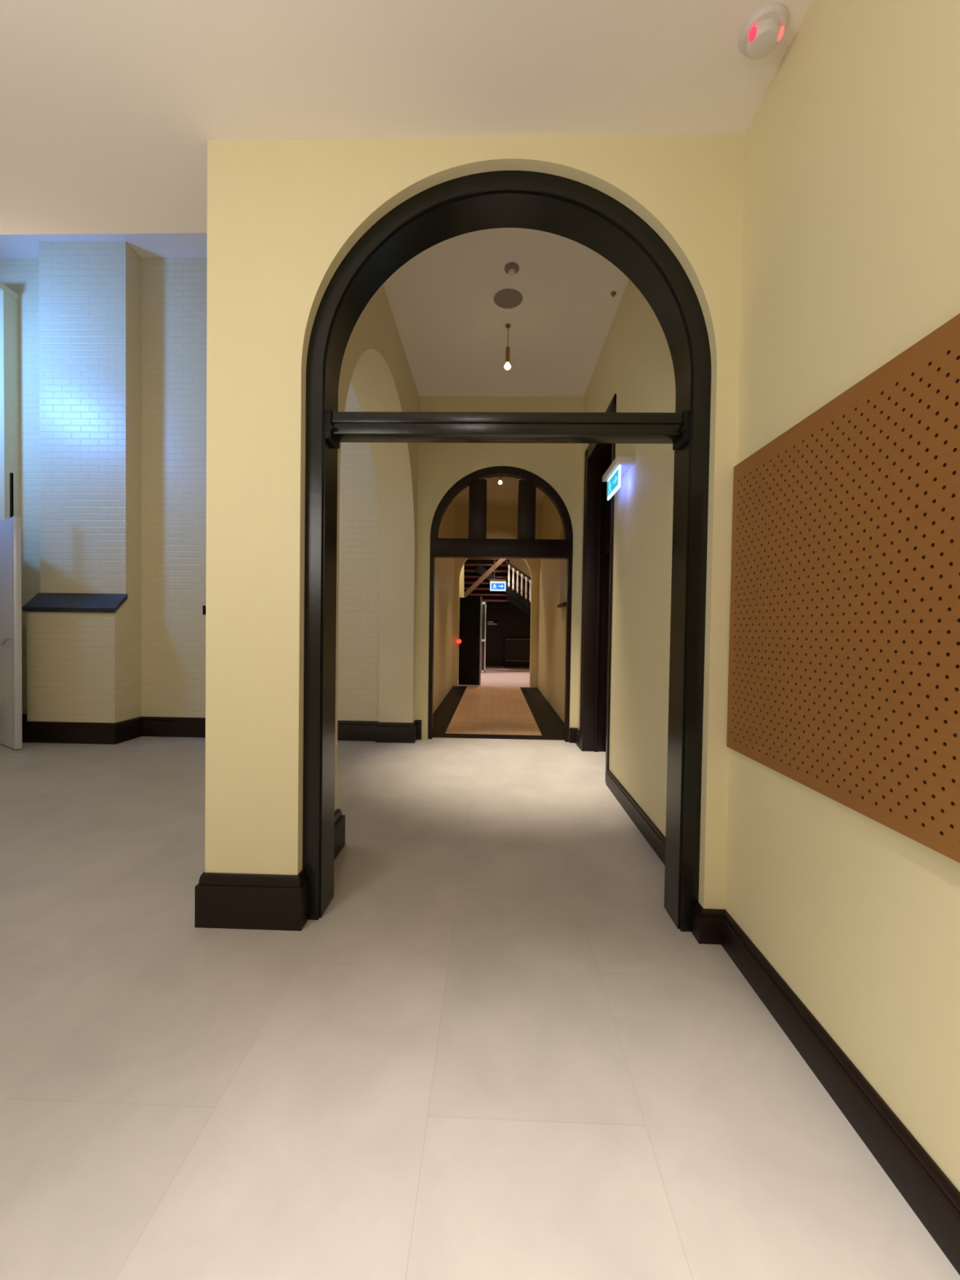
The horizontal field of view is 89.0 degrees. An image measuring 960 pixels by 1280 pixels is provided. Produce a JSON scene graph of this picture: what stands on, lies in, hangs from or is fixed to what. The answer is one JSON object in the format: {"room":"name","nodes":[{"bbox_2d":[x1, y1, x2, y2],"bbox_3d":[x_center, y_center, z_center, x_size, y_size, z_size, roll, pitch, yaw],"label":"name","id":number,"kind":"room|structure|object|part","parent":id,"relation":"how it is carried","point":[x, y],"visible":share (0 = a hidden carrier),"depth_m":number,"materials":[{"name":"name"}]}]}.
{"room":"hallway","nodes":[
{"label":"hallway","id":0,"kind":"room"},
{"bbox_2d":[0,282,19,520],"bbox_3d":[-7.004,-1.679,6.456,1.590,5.880,0.320,1,1,2],"label":"wall","id":1,"kind":"structure","parent":0,"point":[9,299],"depth_m":6.43,"materials":[{"name":"beige paint"}]},
{"bbox_2d":[0,472,22,749],"bbox_3d":[-5.878,-0.357,5.976,1.012,3.268,0.132,2,1,31],"label":"door","id":2,"kind":"structure","parent":1,"relation":"in","point":[11,620],"depth_m":5.80,"materials":[{"name":"laminate"}]},
{"bbox_3d":[-5.682,0.015,5.825,0.380,0.080,0.070,2,1,31],"label":"bar handle","id":3,"kind":"part","parent":2,"relation":"part of","materials":[{"name":"silver metal"}]},
{"bbox_3d":[-5.572,-1.716,5.814,0.040,0.535,0.024,2,1,31],"label":"flush bolt rod","id":4,"kind":"part","parent":2,"relation":"part of","materials":[{"name":"black metal"}]},
{"bbox_2d":[0,213,207,234],"bbox_3d":[-4.978,-3.746,2.935,7.370,2.500,0.140,1,1,2],"label":"wall","id":5,"kind":"structure","parent":0,"point":[167,223],"depth_m":2.88,"materials":[{"name":"white paint"}]},
{"bbox_2d":[0,233,207,258],"bbox_3d":[-4.943,-5.093,4.733,7.300,0.120,3.510,1,1,2],"label":"ceiling","id":6,"kind":"structure","parent":0,"point":[145,245],"depth_m":6.23,"materials":[{"name":"white paint"}]},
{"bbox_2d":[0,257,380,721],"bbox_3d":[-4.938,-1.893,6.679,7.300,6.360,0.250,1,1,2],"label":"wall","id":7,"kind":"structure","parent":0,"point":[174,290],"depth_m":6.52,"materials":[{"name":"beige paint"}]},
{"bbox_2d":[26,240,141,723],"bbox_3d":[-5.103,-1.888,6.326,1.130,6.360,0.465,1,1,2],"label":"wall pier","id":8,"kind":"object","parent":7,"relation":"attached to","point":[82,667],"visible":0.85,"depth_m":6.25,"materials":[{"name":"beige paint"}]},
{"bbox_2d":[22,592,127,613],"bbox_3d":[-5.128,-0.475,6.200,1.180,0.250,0.215,1,1,2],"label":"ledge","id":9,"kind":"object","parent":8,"relation":"attached to","point":[41,602],"visible":1,"depth_m":6.17,"materials":[{"name":"stone"}]},
{"bbox_2d":[202,523,206,614],"bbox_3d":[-3.613,-2.564,6.478,0.090,4.450,0.050,1,1,2],"label":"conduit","id":10,"kind":"object","parent":7,"relation":"attached to","point":[203,606],"visible":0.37,"depth_m":6.50,"materials":[{"name":"black"}]},
{"bbox_2d":[22,714,422,744],"bbox_3d":[-4.320,1.173,6.381,7.051,0.262,0.545,1,1,0],"label":"baseboard","id":11,"kind":"structure","parent":7,"relation":"attached to","point":[63,732],"depth_m":6.42,"materials":[{"name":"black wood"}]},
{"bbox_2d":[334,284,455,811],"bbox_3d":[-1.032,-1.857,7.761,0.450,6.360,10.110,1,1,2],"label":"wall","id":12,"kind":"structure","parent":0,"point":[375,362],"depth_m":6.36,"materials":[{"name":"beige paint"}]},
{"bbox_2d":[195,808,345,931],"bbox_3d":[-1.135,1.292,2.901,0.534,0.262,0.967,1,1,2],"label":"baseboard","id":13,"kind":"structure","parent":12,"relation":"attached to","point":[251,901],"depth_m":2.42,"materials":[{"name":"black wood"}]},
{"bbox_2d":[0,0,812,214],"bbox_3d":[-3.791,-2.475,-0.094,9.950,0.120,5.900,1,1,2],"label":"ceiling","id":14,"kind":"structure","parent":0,"point":[107,106],"depth_m":2.10,"materials":[{"name":"white paint"}]},
{"bbox_2d":[738,1,788,60],"bbox_3d":[1.105,-2.349,1.907,0.168,0.071,0.168,1,1,2],"label":"smoke detector","id":15,"kind":"object","parent":14,"relation":"attached to","point":[765,28],"visible":1,"depth_m":1.87,"materials":[{"name":"white plastic"}]},
{"bbox_2d":[748,26,756,42],"bbox_3d":[1.052,-2.336,1.885,0.024,0.038,0.040,1,1,2],"label":"light","id":16,"kind":"object","parent":15,"relation":"attached to","point":[752,29],"depth_m":1.88,"materials":[{"name":"red plastic"}]},
{"bbox_2d":[777,25,784,41],"bbox_3d":[1.156,-2.335,1.882,0.024,0.038,0.040,1,1,2],"label":"light","id":17,"kind":"object","parent":15,"relation":"attached to","point":[780,28],"depth_m":1.87,"materials":[{"name":"red plastic"}]},
{"bbox_2d":[457,564,464,679],"bbox_3d":[-2.266,-2.341,14.750,3.580,7.000,0.250,1,1,2],"label":"wall","id":18,"kind":"structure","parent":0,"point":[462,572],"depth_m":14.59,"materials":[{"name":"beige paint"}]},
{"bbox_2d":[204,133,745,909],"bbox_3d":[-0.043,-1.734,2.518,2.580,6.360,0.320,1,1,2],"label":"wall","id":19,"kind":"structure","parent":0,"point":[283,215],"depth_m":2.39,"materials":[{"name":"beige paint"}]},
{"bbox_2d":[302,170,711,932],"bbox_3d":[0.121,-0.456,2.559,2.106,3.808,0.240,1,1,2],"label":"arch frame","id":20,"kind":"object","parent":19,"relation":"attached to","point":[577,211],"visible":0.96,"depth_m":2.46,"materials":[{"name":"black paint"}]},
{"bbox_2d":[0,736,959,1279],"bbox_3d":[-3.496,1.468,1.939,10.550,0.120,9.820,1,1,2],"label":"floor","id":21,"kind":"structure","parent":0,"point":[496,1050],"depth_m":1.69,"materials":[{"name":"grey tile"}]},
{"bbox_2d":[432,733,564,740],"bbox_3d":[0.229,1.418,6.872,2.240,0.126,0.250,1,1,2],"label":"threshold","id":22,"kind":"object","parent":21,"relation":"on","point":[434,735],"visible":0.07,"depth_m":6.85,"materials":[{"name":"black wood"}]},
{"bbox_2d":[453,505,540,687],"bbox_3d":[0.392,-2.262,12.881,13.600,7.000,0.220,1,1,2],"label":"wall","id":23,"kind":"structure","parent":0,"point":[501,520],"depth_m":12.77,"materials":[{"name":"beige paint"}]},
{"bbox_2d":[457,595,481,684],"bbox_3d":[-0.266,0.018,13.129,0.600,2.390,0.107,1,1,2],"label":"door","id":24,"kind":"structure","parent":23,"relation":"in","point":[470,608],"depth_m":13.13,"materials":[{"name":"black wood"}]},
{"bbox_2d":[432,666,564,735],"bbox_3d":[0.364,1.276,13.809,14.000,0.126,13.630,1,1,2],"label":"floor","id":25,"kind":"structure","parent":0,"point":[487,710],"depth_m":9.25,"materials":[{"name":"brown carpet"}]},
{"bbox_2d":[480,602,486,672],"bbox_3d":[0.110,-0.089,16.890,0.176,2.440,0.070,1,1,2],"label":"door","id":26,"kind":"structure","parent":25,"relation":"on","point":[483,604],"depth_m":16.90,"materials":[{"name":"silver metal"}]},
{"bbox_3d":[0.110,-0.089,16.905,0.110,2.280,0.008,1,1,2],"label":"glass","id":27,"kind":"part","parent":26,"relation":"part of","materials":[{"name":"glass"}]},
{"bbox_2d":[463,558,531,616],"bbox_3d":[1.593,-1.874,17.233,4.775,4.922,1.790,1,1,2],"label":"staircase","id":28,"kind":"structure","parent":25,"relation":"on","point":[478,572],"depth_m":17.43,"materials":[{"name":"black wood"}]},
{"bbox_3d":[1.901,-2.012,16.916,4.039,2.778,0.070,1,1,2],"label":"handrail","id":29,"kind":"part","parent":28,"relation":"part of","materials":[{"name":"wood"}]},
{"bbox_3d":[2.426,-0.993,17.452,2.950,3.176,0.060,1,1,2],"label":"under panel","id":30,"kind":"part","parent":28,"relation":"part of","materials":[{"name":"black wood"}]},
{"bbox_2d":[503,639,530,667],"bbox_3d":[2.372,0.544,19.975,2.750,1.154,0.524,1,1,2],"label":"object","id":31,"kind":"structure","parent":25,"relation":"on","point":[517,651],"depth_m":19.78,"materials":[{"name":"black wood"}]},
{"bbox_3d":[2.335,0.855,19.734,2.600,0.028,0.028,1,1,2],"label":"brass rail","id":32,"kind":"part","parent":31,"relation":"part of","materials":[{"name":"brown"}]},
{"bbox_2d":[415,396,583,739],"bbox_3d":[0.187,-1.816,6.637,2.950,6.360,0.150,1,1,2],"label":"wall","id":33,"kind":"structure","parent":0,"point":[441,465],"depth_m":6.56,"materials":[{"name":"beige paint"}]},
{"bbox_2d":[427,466,573,742],"bbox_3d":[0.275,-0.485,6.651,1.918,3.701,0.170,1,1,2],"label":"arch frame","id":34,"kind":"object","parent":33,"relation":"attached to","point":[477,546],"visible":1,"depth_m":6.57,"materials":[{"name":"black paint"}]},
{"bbox_2d":[453,476,545,506],"bbox_3d":[0.384,-3.507,9.709,2.220,0.120,6.070,1,1,2],"label":"ceiling","id":35,"kind":"structure","parent":0,"point":[506,493],"depth_m":11.68,"materials":[{"name":"white paint"}]},
{"bbox_2d":[497,476,502,484],"bbox_3d":[0.364,-3.097,8.682,0.068,0.658,0.068,1,1,2],"label":"pendant lamp","id":36,"kind":"object","parent":35,"relation":"hanging from","point":[500,477],"visible":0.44,"depth_m":8.67,"materials":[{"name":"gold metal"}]},
{"bbox_2d":[382,227,629,396],"bbox_3d":[0.228,-3.273,4.585,2.200,0.120,3.890,1,1,2],"label":"ceiling","id":37,"kind":"structure","parent":0,"point":[453,333],"depth_m":4.81,"materials":[{"name":"white paint"}]},
{"bbox_2d":[504,323,511,369],"bbox_3d":[0.285,-2.997,5.004,0.068,0.448,0.068,1,1,2],"label":"pendant lamp","id":38,"kind":"object","parent":37,"relation":"hanging from","point":[507,366],"visible":1,"depth_m":4.99,"materials":[{"name":"gold metal"}]},
{"bbox_3d":[0.282,-2.807,5.008,0.068,0.069,0.068,1,1,2],"label":"bulb","id":39,"kind":"part","parent":38,"relation":"part of","materials":[{"name":"white glass"}]},
{"bbox_2d":[493,288,522,308],"bbox_3d":[0.265,-3.208,4.600,0.272,0.009,0.272,1,1,2],"label":"ceiling speaker","id":40,"kind":"object","parent":37,"relation":"attached to","point":[505,298],"visible":1,"depth_m":4.59,"materials":[{"name":"grey plastic"}]},
{"bbox_2d":[504,262,519,275],"bbox_3d":[0.274,-3.179,4.210,0.126,0.050,0.126,1,1,2],"label":"smoke detector","id":41,"kind":"object","parent":37,"relation":"attached to","point":[511,268],"visible":1,"depth_m":4.18,"materials":[{"name":"grey plastic"}]},
{"bbox_2d":[610,291,616,297],"bbox_3d":[1.230,-3.180,4.503,0.052,0.032,0.052,1,1,2],"label":"ceiling sensor","id":42,"kind":"object","parent":37,"relation":"attached to","point":[612,293],"visible":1,"depth_m":4.50,"materials":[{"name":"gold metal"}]},
{"bbox_2d":[485,558,530,666],"bbox_3d":[0.602,-2.414,20.346,13.600,7.000,0.200,1,1,2],"label":"wall","id":43,"kind":"structure","parent":0,"point":[513,623],"depth_m":20.27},
{"bbox_2d":[487,620,497,625],"bbox_3d":[0.513,-0.708,20.260,0.420,0.210,0.026,1,1,2],"label":"wall sign","id":44,"kind":"object","parent":43,"relation":"attached to","point":[489,622],"visible":1,"depth_m":20.25,"materials":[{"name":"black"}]},
{"bbox_2d":[537,0,959,1191],"bbox_3d":[1.461,-1.758,4.786,0.300,6.360,15.920,1,1,2],"label":"wall","id":45,"kind":"structure","parent":0,"point":[851,237],"depth_m":1.70,"materials":[{"name":"beige paint"}]},
{"bbox_2d":[557,528,567,608],"bbox_3d":[1.372,-1.197,8.042,0.080,1.300,0.760,1,1,2],"label":"wall panel","id":46,"kind":"object","parent":45,"relation":"attached to","point":[563,562],"visible":0.67,"depth_m":7.99,"materials":[{"name":"beige paint"}]},
{"bbox_2d":[568,727,579,747],"bbox_3d":[1.256,1.285,6.455,0.107,0.200,0.280,1,1,2],"label":"baseboard","id":47,"kind":"structure","parent":45,"relation":"attached to","point":[574,731],"depth_m":6.56,"materials":[{"name":"black wood"}]},
{"bbox_2d":[578,393,616,781],"bbox_3d":[1.456,-0.493,5.502,0.350,3.800,1.500,1,1,2],"label":"door","id":48,"kind":"structure","parent":45,"relation":"in","point":[598,512],"depth_m":6.07,"materials":[{"name":"black wood"}]},
{"bbox_3d":[1.316,-0.500,6.214,0.030,3.780,0.085,1,1,2],"label":"architrave","id":49,"kind":"part","parent":48,"relation":"part of","materials":[{"name":"black wood"}]},
{"bbox_3d":[1.473,-0.414,6.061,0.035,3.620,0.025,1,1,2],"label":"jamb moulding","id":50,"kind":"part","parent":48,"relation":"part of","materials":[{"name":"black wood"}]},
{"bbox_3d":[1.329,-2.345,5.468,0.018,0.100,1.500,1,1,2],"label":"architrave","id":51,"kind":"part","parent":48,"relation":"part of","materials":[{"name":"black wood"}]},
{"bbox_3d":[1.281,-0.470,4.775,0.018,3.780,0.035,1,1,2],"label":"architrave","id":52,"kind":"part","parent":48,"relation":"part of","materials":[{"name":"black wood"}]},
{"bbox_2d":[602,456,634,500],"bbox_3d":[1.218,-1.417,4.340,0.150,0.240,0.540,1,1,2],"label":"exit sign","id":53,"kind":"object","parent":45,"relation":"attached to","point":[620,465],"visible":1,"depth_m":4.21,"materials":[{"name":"white plastic"}]},
{"bbox_3d":[1.180,-1.392,4.354,0.004,0.131,0.395,1,1,2],"label":"green panel","id":54,"kind":"part","parent":53,"relation":"part of","materials":[{"name":"teal plastic"}]},
{"bbox_3d":[1.186,-1.391,4.341,0.010,0.185,0.430,1,1,2],"label":"blade","id":55,"kind":"part","parent":53,"relation":"part of","materials":[{"name":"teal"}]},
{"bbox_3d":[1.194,-1.388,4.341,0.006,0.181,0.430,1,1,2],"label":"panel","id":56,"kind":"part","parent":53,"relation":"part of","materials":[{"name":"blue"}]},
{"bbox_2d":[605,768,665,866],"bbox_3d":[1.221,1.363,3.756,0.026,0.155,2.080,1,1,2],"label":"baseboard","id":57,"kind":"structure","parent":45,"relation":"attached to","point":[651,833],"depth_m":3.73,"materials":[{"name":"black wood"}]},
{"bbox_2d":[691,902,959,1275],"bbox_3d":[1.051,1.445,-0.328,0.136,0.155,5.545,1,1,2],"label":"baseboard","id":58,"kind":"structure","parent":45,"relation":"attached to","point":[930,1193],"depth_m":1.50,"materials":[{"name":"black wood"}]},
{"bbox_2d":[726,313,959,862],"bbox_3d":[1.164,-0.125,0.841,0.021,1.335,2.992,1,1,2],"label":"board","id":59,"kind":"object","parent":45,"relation":"attached to","point":[844,668],"visible":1,"depth_m":1.50,"materials":[{"name":"brown wood"}]},
{"bbox_3d":[0.553,-5.889,16.645,14.000,0.100,7.460,1,1,2],"label":"ceiling","id":60,"kind":"structure","parent":0,"visible":0},
{"bbox_2d":[489,558,506,591],"bbox_3d":[0.535,-3.577,13.670,0.460,4.400,0.060,1,1,2],"label":"exit sign","id":61,"kind":"object","parent":60,"relation":"hanging from","point":[495,584],"visible":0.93,"depth_m":13.70,"materials":[{"name":"blue"}]},
{"bbox_3d":[0.503,-1.505,13.698,0.370,0.175,0.006,1,1,2],"label":"blue panel","id":62,"kind":"part","parent":61,"relation":"part of","materials":[{"name":"blue plastic"}]},
{"bbox_3d":[0.504,-1.508,13.713,0.440,0.260,0.024,1,1,2],"label":"blade","id":63,"kind":"part","parent":61,"relation":"part of","materials":[{"name":"blue"}]}
]}

